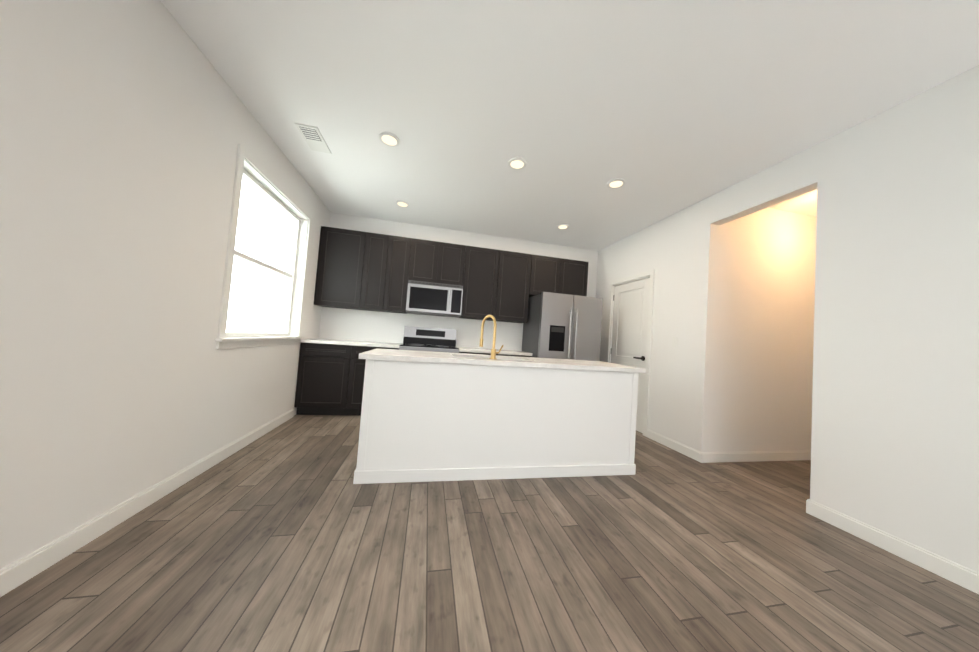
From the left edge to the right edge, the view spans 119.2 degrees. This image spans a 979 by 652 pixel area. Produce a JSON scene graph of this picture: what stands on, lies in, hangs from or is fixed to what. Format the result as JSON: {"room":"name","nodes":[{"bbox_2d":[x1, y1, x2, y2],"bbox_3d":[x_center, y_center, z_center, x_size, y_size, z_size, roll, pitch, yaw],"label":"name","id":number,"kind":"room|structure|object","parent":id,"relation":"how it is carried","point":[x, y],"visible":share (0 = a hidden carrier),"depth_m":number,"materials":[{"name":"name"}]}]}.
{"room":"kitchen","nodes":[
{"label":"kitchen","id":0,"kind":"room"},
{"bbox_2d":[0,0,330,569],"bbox_3d":[-1.399,-0.412,-1.028,0.200,2.740,10.690,4,-2,-12],"label":"wall","id":1,"kind":"structure","parent":0,"point":[127,127],"depth_m":1.38,"materials":[{"name":"white paint"}]},
{"bbox_2d":[225,169,300,337],"bbox_3d":[-2.201,-0.593,2.774,0.080,1.396,1.226,4,-2,-12],"label":"kitchen window","id":2,"kind":"structure","parent":1,"relation":"in","point":[269,196],"depth_m":2.96,"materials":[{"name":"white"}]},
{"bbox_2d":[215,144,312,348],"bbox_3d":[-2.159,-0.590,2.783,0.245,1.544,1.414,4,-2,-12],"label":"window frame","id":3,"kind":"structure","parent":1,"relation":"attached to","point":[246,160],"depth_m":2.62,"materials":[{"name":"white wood"}]},
{"bbox_2d":[319,212,597,350],"bbox_3d":[-0.246,-0.101,4.596,4.395,2.740,0.150,4,-2,-12],"label":"wall","id":4,"kind":"structure","parent":0,"point":[355,325],"depth_m":4.41,"materials":[{"name":"white paint"}]},
{"bbox_2d":[314,226,369,309],"bbox_3d":[-1.996,-0.774,3.997,0.629,1.050,0.329,4,-2,-12],"label":"upper cabinet","id":5,"kind":"object","parent":4,"relation":"attached to","point":[362,270],"depth_m":3.85,"materials":[{"name":"black wood"}]},
{"bbox_2d":[366,233,393,311],"bbox_3d":[-1.601,-0.743,4.080,0.422,1.050,0.329,4,-2,-12],"label":"upper cabinet","id":6,"kind":"object","parent":4,"relation":"attached to","point":[381,245],"depth_m":3.94,"materials":[{"name":"black wood"}]},
{"bbox_2d":[390,236,417,313],"bbox_3d":[-1.309,-0.720,4.141,0.420,1.050,0.329,4,-2,-12],"label":"upper cabinet","id":7,"kind":"object","parent":4,"relation":"attached to","point":[405,248],"depth_m":4.00,"materials":[{"name":"black wood"}]},
{"bbox_2d":[414,239,445,283],"bbox_3d":[-0.929,-0.914,4.226,0.446,0.605,0.329,4,-2,-12],"label":"upper cabinet","id":8,"kind":"object","parent":4,"relation":"attached to","point":[428,260],"depth_m":4.08,"materials":[{"name":"black wood"}]},
{"bbox_2d":[406,280,462,317],"bbox_3d":[-0.795,-0.381,4.180,0.758,0.437,0.449,4,-2,-12],"label":"microwave","id":9,"kind":"object","parent":8,"relation":"attached to","point":[433,299],"visible":1,"depth_m":4.01,"materials":[{"name":"silver metal"}]},
{"bbox_2d":[442,243,465,285],"bbox_3d":[-0.613,-0.889,4.292,0.446,0.605,0.329,4,-2,-12],"label":"upper cabinet","id":10,"kind":"object","parent":4,"relation":"attached to","point":[454,260],"depth_m":4.16,"materials":[{"name":"black wood"}]},
{"bbox_2d":[459,246,505,321],"bbox_3d":[-0.164,-0.631,4.381,0.628,1.050,0.329,4,-2,-12],"label":"upper cabinet","id":11,"kind":"object","parent":4,"relation":"attached to","point":[482,292],"depth_m":4.24,"materials":[{"name":"black wood"}]},
{"bbox_2d":[502,251,537,322],"bbox_3d":[0.333,-0.592,4.484,0.632,1.050,0.329,4,-2,-12],"label":"upper cabinet","id":12,"kind":"object","parent":4,"relation":"attached to","point":[518,273],"depth_m":4.35,"materials":[{"name":"black wood"}]},
{"bbox_2d":[534,255,565,295],"bbox_3d":[0.860,-0.766,4.601,0.540,0.620,0.329,4,-2,-12],"label":"upper cabinet","id":13,"kind":"object","parent":4,"relation":"attached to","point":[551,276],"depth_m":4.46,"materials":[{"name":"black wood"}]},
{"bbox_2d":[566,259,588,295],"bbox_3d":[1.269,-0.734,4.686,0.539,0.620,0.329,4,-2,-12],"label":"upper cabinet","id":14,"kind":"object","parent":4,"relation":"attached to","point":[576,271],"depth_m":4.55,"materials":[{"name":"black wood"}]},
{"bbox_2d":[0,415,978,651],"bbox_3d":[2.150,1.289,-0.323,7.875,0.100,10.990,4,-2,-12],"label":"floor","id":15,"kind":"structure","parent":0,"point":[288,536],"depth_m":1.37,"materials":[{"name":"brown wood"}]},
{"bbox_2d":[294,342,398,414],"bbox_3d":[-1.816,0.690,3.859,1.147,0.885,0.599,4,-2,-12],"label":"base cabinet","id":16,"kind":"object","parent":15,"relation":"on","point":[330,379],"visible":0.73,"depth_m":3.54,"materials":[{"name":"black wood"}]},
{"bbox_2d":[301,338,531,355],"bbox_3d":[-0.900,0.297,4.048,2.950,0.038,0.629,4,-2,-12],"label":"countertop","id":17,"kind":"structure","parent":16,"relation":"on","point":[384,344],"depth_m":3.81,"materials":[{"name":"stone"}]},
{"bbox_2d":[399,326,458,352],"bbox_3d":[-0.855,0.612,3.998,0.768,1.185,0.701,4,-2,-12],"label":"range","id":18,"kind":"object","parent":15,"relation":"on","point":[428,339],"visible":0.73,"depth_m":4.25,"materials":[{"name":"silver metal"}]},
{"bbox_2d":[459,352,530,356],"bbox_3d":[0.000,0.832,4.239,1.029,0.885,0.599,4,-2,-12],"label":"base cabinet","id":19,"kind":"object","parent":15,"relation":"on","point":[496,354],"visible":0.06,"depth_m":3.97,"materials":[{"name":"black"}]},
{"bbox_2d":[353,356,644,483],"bbox_3d":[0.112,0.774,2.622,2.288,0.885,0.695,4,-2,-12],"label":"kitchen island","id":20,"kind":"object","parent":15,"relation":"on","point":[428,416],"depth_m":2.26,"materials":[{"name":"white"}]},
{"bbox_2d":[359,348,644,371],"bbox_3d":[0.148,0.312,2.623,2.350,0.038,0.720,4,-2,-12],"label":"island countertop","id":21,"kind":"structure","parent":20,"relation":"on","point":[375,354],"depth_m":2.35,"materials":[{"name":"white stone"}]},
{"bbox_2d":[479,315,503,359],"bbox_3d":[0.020,0.090,2.453,0.172,0.372,0.209,4,-2,-12],"label":"faucet","id":22,"kind":"object","parent":21,"relation":"on","point":[493,352],"visible":1,"depth_m":2.38,"materials":[{"name":"gold metal"}]},
{"bbox_2d":[522,292,602,360],"bbox_3d":[1.041,0.456,4.321,0.910,1.787,0.832,4,-2,-12],"label":"refrigerator","id":23,"kind":"object","parent":15,"relation":"on","point":[561,326],"visible":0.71,"depth_m":4.00,"materials":[{"name":"silver metal"}]},
{"bbox_2d":[160,0,978,250],"bbox_3d":[2.348,-1.541,-0.206,7.875,0.100,10.990,4,-2,-12],"label":"ceiling","id":24,"kind":"structure","parent":0,"point":[663,109],"depth_m":1.87,"materials":[{"name":"white paint"}]},
{"bbox_2d":[295,123,330,153],"bbox_3d":[-1.546,-1.644,2.537,0.170,0.013,0.350,4,-2,-12],"label":"ceiling vent","id":25,"kind":"object","parent":24,"relation":"in","point":[313,138],"visible":1,"depth_m":2.49,"materials":[{"name":"white plastic"}]},
{"bbox_2d":[379,132,399,146],"bbox_3d":[-0.858,-1.598,2.466,0.169,0.015,0.169,2,-3,39],"label":"recessed light","id":26,"kind":"object","parent":24,"relation":"in","point":[393,140],"depth_m":2.45,"materials":[{"name":"white plastic"}]},
{"bbox_2d":[396,200,408,206],"bbox_3d":[-1.117,-1.566,3.688,0.169,0.015,0.169,2,-3,39],"label":"recessed light","id":27,"kind":"object","parent":24,"relation":"in","point":[400,203],"depth_m":3.67,"materials":[{"name":"white plastic"}]},
{"bbox_2d":[508,157,525,169],"bbox_3d":[0.258,-1.511,2.679,0.169,0.015,0.169,5,-2,-18],"label":"recessed light","id":28,"kind":"object","parent":24,"relation":"in","point":[516,163],"depth_m":2.66,"materials":[{"name":"white plastic"}]},
{"bbox_2d":[557,224,568,228],"bbox_3d":[1.037,-1.400,4.058,0.169,0.015,0.169,5,-2,-18],"label":"recessed light","id":29,"kind":"object","parent":24,"relation":"in","point":[561,226],"depth_m":4.03,"materials":[{"name":"white plastic"}]},
{"bbox_2d":[607,178,624,188],"bbox_3d":[1.273,-1.432,2.892,0.169,0.015,0.169,2,-3,39],"label":"recessed light","id":30,"kind":"object","parent":24,"relation":"in","point":[618,182],"depth_m":2.87,"materials":[{"name":"white plastic"}]},
{"bbox_2d":[711,207,816,451],"bbox_3d":[3.341,0.094,3.237,2.080,2.740,0.120,4,-2,-12],"label":"wall","id":31,"kind":"structure","parent":0,"point":[763,375],"depth_m":3.10,"materials":[{"name":"white paint"}]},
{"bbox_2d":[596,65,978,572],"bbox_3d":[2.930,-0.073,-0.122,0.120,2.740,10.390,4,-2,-12],"label":"wall","id":32,"kind":"structure","parent":0,"point":[895,427],"depth_m":1.82,"materials":[{"name":"white paint"}]},
{"bbox_2d":[0,408,978,596],"bbox_3d":[2.157,1.190,-0.318,7.275,0.100,10.390,4,-2,-12],"label":"baseboard","id":33,"kind":"structure","parent":32,"relation":"attached to","point":[19,572],"depth_m":1.67,"materials":[{"name":"white wood"}]},
{"bbox_2d":[605,269,654,435],"bbox_3d":[2.004,0.346,4.104,0.136,2.122,0.924,4,-2,-12],"label":"door frame","id":34,"kind":"structure","parent":32,"relation":"attached to","point":[640,276],"depth_m":3.71,"materials":[{"name":"white wood"}]},
{"bbox_2d":[611,278,649,432],"bbox_3d":[1.957,0.380,4.096,0.097,2.030,0.764,4,-2,-12],"label":"pantry door","id":35,"kind":"structure","parent":32,"relation":"in","point":[630,323],"depth_m":4.03,"materials":[{"name":"white wood"}]},
{"label":"outside","id":36,"kind":"structure","parent":0,"visible":0},
{"bbox_2d":[226,180,288,331],"bbox_3d":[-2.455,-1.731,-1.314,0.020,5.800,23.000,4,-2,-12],"label":"window glass","id":37,"kind":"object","parent":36,"point":[269,279],"depth_m":4.63,"materials":[{"name":"glass"}]}
]}

